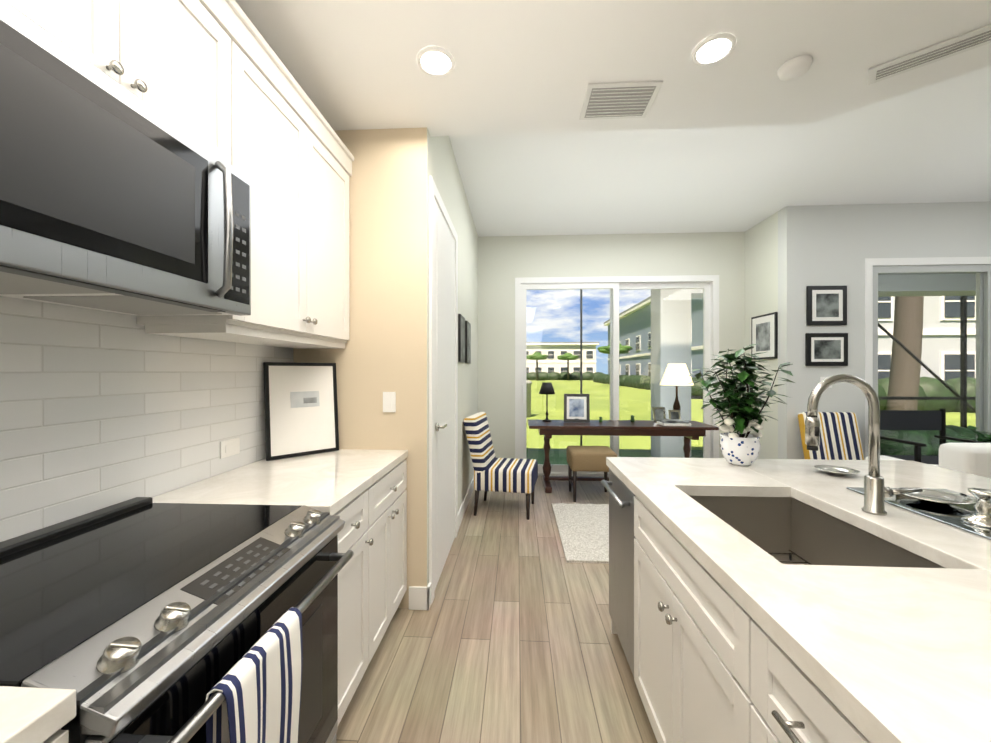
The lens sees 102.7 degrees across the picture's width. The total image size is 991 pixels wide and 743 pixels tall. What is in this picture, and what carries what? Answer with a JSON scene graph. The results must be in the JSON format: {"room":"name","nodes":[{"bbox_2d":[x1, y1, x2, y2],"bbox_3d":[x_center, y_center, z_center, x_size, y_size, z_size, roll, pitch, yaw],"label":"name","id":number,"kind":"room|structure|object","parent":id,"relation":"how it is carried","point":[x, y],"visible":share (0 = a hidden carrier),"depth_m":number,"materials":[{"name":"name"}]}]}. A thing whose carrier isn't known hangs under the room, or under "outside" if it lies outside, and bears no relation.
{"room":"kitchen","nodes":[
{"label":"kitchen","id":0,"kind":"room"},
{"bbox_2d":[0,296,292,541],"bbox_3d":[-1.374,-0.207,0.290,0.158,3.150,4.080,0,0,3],"label":"wall","id":1,"kind":"structure","parent":0,"point":[99,409],"depth_m":1.27,"materials":[{"name":"white tile"}]},
{"bbox_2d":[5,0,240,170],"bbox_3d":[-1.086,-0.937,0.976,0.342,0.562,0.758,0,0,3],"label":"upper cabinet","id":2,"kind":"object","parent":1,"relation":"attached to","point":[216,76],"depth_m":1.12,"materials":[{"name":"white wood"}]},
{"bbox_2d":[0,0,250,315],"bbox_3d":[-1.025,-0.419,0.972,0.461,0.467,0.756,0,0,3],"label":"microwave","id":3,"kind":"object","parent":2,"relation":"attached to","point":[116,196],"visible":1,"depth_m":0.88,"materials":[{"name":"black metal"}]},
{"bbox_2d":[220,437,239,458],"bbox_3d":[-1.206,0.347,1.804,0.010,0.075,0.118,0,0,3],"label":"outlet","id":4,"kind":"object","parent":1,"relation":"attached to","point":[230,447],"visible":1,"depth_m":1.79,"materials":[{"name":"white plastic"}]},
{"bbox_2d":[137,16,352,347],"bbox_3d":[-1.039,-0.691,1.833,0.342,1.055,0.958,0,0,3],"label":"upper cabinet","id":5,"kind":"object","parent":1,"relation":"attached to","point":[299,172],"depth_m":1.68,"materials":[{"name":"white wood"}]},
{"bbox_2d":[293,127,477,609],"bbox_3d":[-0.751,-0.209,3.855,1.014,3.150,3.134,0,0,3],"label":"wall","id":6,"kind":"structure","parent":0,"point":[413,264],"depth_m":2.30,"materials":[{"name":"beige paint"}]},
{"bbox_2d":[383,392,395,411],"bbox_3d":[-0.613,0.176,2.286,0.075,0.118,0.010,0,0,3],"label":"light switch","id":7,"kind":"object","parent":6,"relation":"attached to","point":[389,401],"visible":1,"depth_m":2.28,"materials":[{"name":"white plastic"}]},
{"bbox_2d":[458,314,464,362],"bbox_3d":[-0.307,-0.294,3.617,0.024,0.420,0.300,0,0,3],"label":"framed picture","id":8,"kind":"object","parent":6,"relation":"attached to","point":[461,338],"visible":1,"depth_m":3.51,"materials":[{"name":"black plastic"}]},
{"bbox_2d":[465,321,470,363],"bbox_3d":[-0.282,-0.294,4.077,0.024,0.420,0.300,0,0,3],"label":"framed picture","id":9,"kind":"object","parent":6,"relation":"attached to","point":[467,342],"visible":0.98,"depth_m":3.95,"materials":[{"name":"black plastic"}]},
{"bbox_2d":[336,448,702,742],"bbox_3d":[3.045,1.491,2.514,9.200,0.250,9.000,0,0,3],"label":"floor","id":10,"kind":"structure","parent":0,"point":[508,636],"depth_m":1.93,"materials":[{"name":"brown wood"}]},
{"bbox_2d":[28,710,75,742],"bbox_3d":[-0.959,0.930,0.218,0.676,0.876,0.734,0,0,3],"label":"base cabinet","id":11,"kind":"object","parent":10,"relation":"on","point":[56,735],"depth_m":0.55,"materials":[{"name":"white wood"}]},
{"bbox_2d":[0,686,75,742],"bbox_3d":[-0.987,0.472,-0.343,0.681,0.040,1.856,0,0,3],"label":"countertop","id":12,"kind":"structure","parent":11,"relation":"on","point":[25,712],"depth_m":0.54,"materials":[{"name":"white stone"}]},
{"bbox_2d":[0,497,353,742],"bbox_3d":[-0.867,0.899,0.965,0.777,0.937,0.760,0,0,3],"label":"range","id":13,"kind":"object","parent":10,"relation":"on","point":[140,620],"visible":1,"depth_m":0.85,"materials":[{"name":"black glass"}]},
{"bbox_2d":[205,607,302,742],"bbox_3d":[-0.493,0.782,0.839,0.053,0.420,0.250,0,0,3],"label":"towel","id":14,"kind":"object","parent":13,"relation":"hanging from","point":[258,685],"visible":0.98,"depth_m":0.83,"materials":[{"name":"fabric"}]},
{"bbox_2d":[153,449,407,724],"bbox_3d":[-0.857,0.909,1.826,0.706,0.915,0.955,0,0,3],"label":"base cabinet","id":15,"kind":"object","parent":10,"relation":"on","point":[362,493],"visible":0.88,"depth_m":1.67,"materials":[{"name":"white"}]},
{"bbox_2d":[263,362,338,460],"bbox_3d":[-1.043,0.201,2.150,0.020,0.500,0.370,-7,-5,44],"label":"framed picture","id":16,"kind":"object","parent":15,"relation":"on","point":[301,409],"visible":0.96,"depth_m":2.13,"materials":[{"name":"white"}]},
{"bbox_2d":[463,412,537,519],"bbox_3d":[0.066,0.896,3.935,0.664,0.938,0.540,0,0,11],"label":"striped chair","id":17,"kind":"object","parent":10,"relation":"on","point":[492,472],"visible":1,"depth_m":3.71,"materials":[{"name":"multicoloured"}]},
{"bbox_2d":[552,503,608,563],"bbox_3d":[0.996,1.355,3.417,0.910,0.021,1.220,0,0,3],"label":"rug","id":18,"kind":"object","parent":10,"relation":"on","point":[583,529],"visible":0.38,"depth_m":3.35,"materials":[{"name":"white carpet"}]},
{"bbox_2d":[567,446,616,501],"bbox_3d":[1.040,1.105,4.326,0.480,0.520,0.440,0,0,3],"label":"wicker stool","id":19,"kind":"object","parent":10,"relation":"on","point":[587,458],"visible":0.77,"depth_m":4.12,"materials":[{"name":"beige fabric"}]},
{"bbox_2d":[528,420,718,492],"bbox_3d":[1.419,0.985,4.656,2.060,0.760,0.580,0,0,3],"label":"desk","id":20,"kind":"object","parent":10,"relation":"on","point":[695,430],"visible":0.69,"depth_m":4.44,"materials":[{"name":"brown wood"}]},
{"bbox_2d":[539,382,554,421],"bbox_3d":[0.627,0.369,4.829,0.200,0.470,0.200,0,0,3],"label":"lamp","id":21,"kind":"object","parent":20,"relation":"on","point":[546,388],"visible":1,"depth_m":4.78,"materials":[{"name":"black metal"}]},
{"bbox_2d":[564,394,589,422],"bbox_3d":[0.978,0.447,4.783,0.300,0.340,0.165,0,-12,11],"label":"framed picture","id":22,"kind":"object","parent":20,"relation":"on","point":[576,407],"visible":1,"depth_m":4.71,"materials":[{"name":"black plastic"}]},
{"bbox_2d":[652,407,680,422],"bbox_3d":[2.010,0.513,4.686,0.297,0.179,0.170,0,0,3],"label":"picture frames","id":23,"kind":"object","parent":20,"relation":"on","point":[658,413],"visible":0.67,"depth_m":4.68,"materials":[{"name":"white"}]},
{"bbox_2d":[657,419,690,425],"bbox_3d":[2.010,0.576,4.473,0.305,0.055,0.208,0,0,0],"label":"books","id":24,"kind":"object","parent":20,"relation":"on","point":[672,422],"visible":1,"depth_m":4.39,"materials":[{"name":"white paper"}]},
{"bbox_2d":[660,363,693,409],"bbox_3d":[2.187,0.254,4.784,0.380,0.700,0.380,0,0,3],"label":"lamp","id":25,"kind":"object","parent":20,"relation":"on","point":[676,374],"visible":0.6,"depth_m":4.68,"materials":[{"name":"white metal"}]},
{"bbox_2d":[607,465,945,742],"bbox_3d":[1.212,0.930,1.203,1.418,0.876,1.693,0,0,3],"label":"kitchen island","id":26,"kind":"object","parent":10,"relation":"on","point":[739,637],"depth_m":1.01,"materials":[{"name":"wood"}]},
{"bbox_2d":[601,468,634,676],"bbox_3d":[0.861,0.933,1.822,0.666,0.868,0.444,0,0,3],"label":"dishwasher","id":27,"kind":"object","parent":26,"relation":"in","point":[621,553],"visible":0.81,"depth_m":1.79,"materials":[{"name":"grey metal"}]},
{"bbox_2d":[606,457,990,742],"bbox_3d":[0.836,0.472,1.217,0.600,0.040,1.730,0,0,3],"label":"island countertop","id":28,"kind":"structure","parent":26,"relation":"on","point":[907,650],"depth_m":0.74,"materials":[{"name":"white stone"}]},
{"bbox_2d":[689,343,794,465],"bbox_3d":[1.163,0.160,1.918,0.399,0.582,0.439,0,0,3],"label":"potted plant","id":29,"kind":"object","parent":28,"relation":"on","point":[739,446],"visible":1,"depth_m":1.86,"materials":[{"name":"green plant"}]},
{"bbox_2d":[690,496,943,567],"bbox_3d":[0.915,0.611,1.240,0.465,0.234,0.665,0,0,3],"label":"sink","id":30,"kind":"object","parent":28,"relation":"in","point":[786,530],"visible":0.06,"depth_m":1.49,"materials":[{"name":"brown metal"}]},
{"bbox_2d":[805,374,922,515],"bbox_3d":[1.176,0.230,1.274,0.340,0.443,0.060,0,0,3],"label":"faucet","id":31,"kind":"object","parent":28,"relation":"on","point":[877,492],"visible":0.98,"depth_m":1.26,"materials":[{"name":"silver metal"}]},
{"bbox_2d":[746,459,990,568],"bbox_3d":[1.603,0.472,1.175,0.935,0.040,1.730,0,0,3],"label":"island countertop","id":32,"kind":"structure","parent":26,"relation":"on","point":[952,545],"depth_m":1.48,"materials":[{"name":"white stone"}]},
{"bbox_2d":[814,465,859,475],"bbox_3d":[1.501,0.440,1.747,0.156,0.022,0.156,0,0,3],"label":"dish","id":33,"kind":"object","parent":32,"relation":"on","point":[836,470],"visible":1,"depth_m":1.76,"materials":[{"name":"white metal"}]},
{"bbox_2d":[846,487,990,539],"bbox_3d":[1.511,0.400,1.195,0.360,0.102,0.640,0,0,3],"label":"tray","id":34,"kind":"object","parent":32,"relation":"on","point":[967,513],"visible":0.92,"depth_m":1.27,"materials":[{"name":"silver metal"}]},
{"bbox_2d":[651,273,975,457],"bbox_3d":[5.158,-0.275,5.463,5.300,3.320,2.280,0,0,3],"label":"porch structure","id":35,"kind":"structure","parent":10,"relation":"on","point":[945,289],"depth_m":6.09,"materials":[{"name":"grey"}]},
{"bbox_2d":[798,412,864,459],"bbox_3d":[3.482,0.896,3.914,0.540,0.938,0.664,0,0,3],"label":"striped chair","id":36,"kind":"object","parent":10,"relation":"on","point":[840,438],"visible":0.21,"depth_m":4.08,"materials":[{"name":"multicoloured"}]},
{"bbox_2d":[691,296,975,427],"bbox_3d":[5.582,0.074,6.607,5.102,2.620,0.050,0,0,3],"label":"screen frame","id":37,"kind":"object","parent":10,"relation":"on","point":[963,387],"depth_m":6.49,"materials":[{"name":"black metal"}]},
{"bbox_2d":[865,443,990,477],"bbox_3d":[4.259,0.936,3.024,2.130,0.860,0.850,0,0,3],"label":"sofa","id":38,"kind":"object","parent":10,"relation":"on","point":[973,458],"visible":0.23,"depth_m":2.70,"materials":[{"name":"white fabric"}]},
{"bbox_2d":[880,408,986,464],"bbox_3d":[4.198,0.868,3.823,0.685,0.985,0.540,0,0,3],"label":"chair","id":39,"kind":"object","parent":10,"relation":"on","point":[912,419],"visible":0.46,"depth_m":4.02,"materials":[{"name":"black metal"}]},
{"bbox_2d":[478,232,744,475],"bbox_3d":[1.105,-0.210,5.241,4.470,3.150,0.164,0,0,3],"label":"wall","id":40,"kind":"structure","parent":0,"point":[513,269],"depth_m":5.19,"materials":[{"name":"white paint"}]},
{"bbox_2d":[235,0,990,136],"bbox_3d":[0.991,-1.592,0.206,5.050,0.379,4.170,0,0,3],"label":"ceiling","id":41,"kind":"structure","parent":0,"point":[528,66],"depth_m":1.77,"materials":[{"name":"white paint"}]},
{"bbox_2d":[417,46,454,76],"bbox_3d":[-0.269,-1.397,1.792,0.170,0.011,0.170,0,0,3],"label":"recessed light","id":42,"kind":"object","parent":41,"relation":"in","point":[435,61],"visible":1,"depth_m":1.79,"materials":[{"name":"white"}]},
{"bbox_2d":[579,81,662,119],"bbox_3d":[0.636,-1.395,2.053,0.360,0.016,0.270,0,0,3],"label":"ceiling vent","id":43,"kind":"object","parent":41,"relation":"in","point":[619,100],"visible":1,"depth_m":2.03,"materials":[{"name":"white metal"}]},
{"bbox_2d":[692,33,735,65],"bbox_3d":[0.949,-1.397,1.726,0.170,0.011,0.170,0,0,3],"label":"recessed light","id":44,"kind":"object","parent":41,"relation":"in","point":[714,49],"visible":1,"depth_m":1.72,"materials":[{"name":"white"}]},
{"bbox_2d":[777,55,812,80],"bbox_3d":[1.375,-1.386,1.823,0.132,0.034,0.132,0,0,3],"label":"smoke detector","id":45,"kind":"object","parent":41,"relation":"attached to","point":[794,68],"visible":1,"depth_m":1.80,"materials":[{"name":"white plastic"}]},
{"bbox_2d":[867,24,990,84],"bbox_3d":[2.017,-1.395,1.667,0.660,0.016,0.130,0,0,41],"label":"ceiling vent","id":46,"kind":"object","parent":41,"relation":"in","point":[971,40],"visible":0.98,"depth_m":1.74,"materials":[{"name":"white metal"}]},
{"bbox_2d":[449,66,990,236],"bbox_3d":[2.996,-1.823,1.614,9.200,0.080,7.200,0,0,3],"label":"ceiling","id":47,"kind":"structure","parent":0,"point":[930,144],"depth_m":3.48,"materials":[{"name":"white paint"}]},
{"bbox_2d":[745,212,777,458],"bbox_3d":[3.233,-0.210,4.729,0.164,3.150,0.954,0,0,3],"label":"wall","id":48,"kind":"structure","parent":0,"point":[761,267],"depth_m":4.66,"materials":[{"name":"white paint"}]},
{"bbox_2d":[751,312,777,358],"bbox_3d":[3.148,-0.405,4.651,0.024,0.520,0.460,0,0,3],"label":"framed picture","id":49,"kind":"object","parent":48,"relation":"attached to","point":[764,330],"visible":0.88,"depth_m":4.60,"materials":[{"name":"black plastic"}]},
{"bbox_2d":[778,201,990,458],"bbox_3d":[5.434,-0.209,4.214,4.614,3.150,0.164,0,0,3],"label":"wall","id":50,"kind":"structure","parent":0,"point":[856,249],"depth_m":4.23,"materials":[{"name":"white paint"}]},
{"bbox_2d":[805,333,847,365],"bbox_3d":[3.539,-0.234,4.236,0.420,0.350,0.024,0,0,3],"label":"picture frame","id":51,"kind":"object","parent":50,"relation":"attached to","point":[826,349],"visible":0.98,"depth_m":4.22,"materials":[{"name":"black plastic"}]},
{"bbox_2d":[806,286,846,324],"bbox_3d":[3.539,-0.705,4.236,0.400,0.420,0.024,0,0,3],"label":"picture frame","id":52,"kind":"object","parent":50,"relation":"attached to","point":[826,305],"visible":0.95,"depth_m":4.22,"materials":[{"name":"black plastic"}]},
{"bbox_2d":[880,425,975,455],"bbox_3d":[6.909,1.065,5.614,2.608,0.594,0.842,0,0,3],"label":"shrub","id":53,"kind":"object","parent":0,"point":[925,440],"depth_m":5.53,"materials":[{"name":"green plant"}]},
{"bbox_2d":[961,425,990,442],"bbox_3d":[5.100,0.899,3.864,0.848,0.930,0.823,0,0,3],"label":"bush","id":54,"kind":"object","parent":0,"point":[983,438],"visible":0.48,"depth_m":4.09,"materials":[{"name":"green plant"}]},
{"label":"outside","id":55,"kind":"structure","parent":0,"visible":0},
{"bbox_2d":[526,380,975,449],"bbox_3d":[6.030,1.686,112.465,300.000,0.250,214.500,0,0,3],"label":"lawn","id":56,"kind":"structure","parent":55,"point":[628,400],"depth_m":15.95,"materials":[{"name":"green plant"}]},
{"bbox_2d":[526,380,531,417],"bbox_3d":[1.089,0.956,14.037,0.420,1.310,0.420,0,0,3],"label":"bollard","id":57,"kind":"object","parent":56,"relation":"on","point":[528,399],"depth_m":13.88,"materials":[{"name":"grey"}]},
{"bbox_2d":[526,342,598,373],"bbox_3d":[12.096,-1.999,81.337,15.500,7.150,13.000,0,0,3],"label":"building","id":58,"kind":"structure","parent":56,"relation":"on","point":[589,358],"depth_m":75.22,"materials":[{"name":"white"}]},
{"bbox_2d":[526,343,632,380],"bbox_3d":[10.291,-0.826,56.899,11.406,4.930,28.933,0,0,3],"label":"tree","id":59,"kind":"object","parent":56,"relation":"on","point":[567,358],"depth_m":66.60,"materials":[{"name":"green plant"}]},
{"bbox_2d":[604,296,702,377],"bbox_3d":[22.007,-2.878,41.739,13.400,8.950,35.000,0,0,3],"label":"building","id":60,"kind":"structure","parent":56,"relation":"on","point":[637,358],"depth_m":42.75,"materials":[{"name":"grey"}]},
{"bbox_2d":[526,372,975,412],"bbox_3d":[25.766,1.045,44.343,47.563,1.920,59.104,0,0,3],"label":"hedge","id":61,"kind":"object","parent":56,"relation":"on","point":[932,390],"depth_m":15.83,"materials":[{"name":"green plant"}]},
{"bbox_2d":[886,296,923,409],"bbox_3d":[9.365,-3.595,9.378,5.200,10.468,5.200,0,0,3],"label":"palm tree","id":62,"kind":"object","parent":56,"relation":"on","point":[904,366],"depth_m":9.19,"materials":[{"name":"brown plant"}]},
{"bbox_2d":[878,296,975,380],"bbox_3d":[33.269,-2.367,19.593,36.500,7.950,6.000,0,0,3],"label":"building","id":63,"kind":"structure","parent":56,"relation":"on","point":[953,353],"depth_m":17.81,"materials":[{"name":"grey"}]}
]}

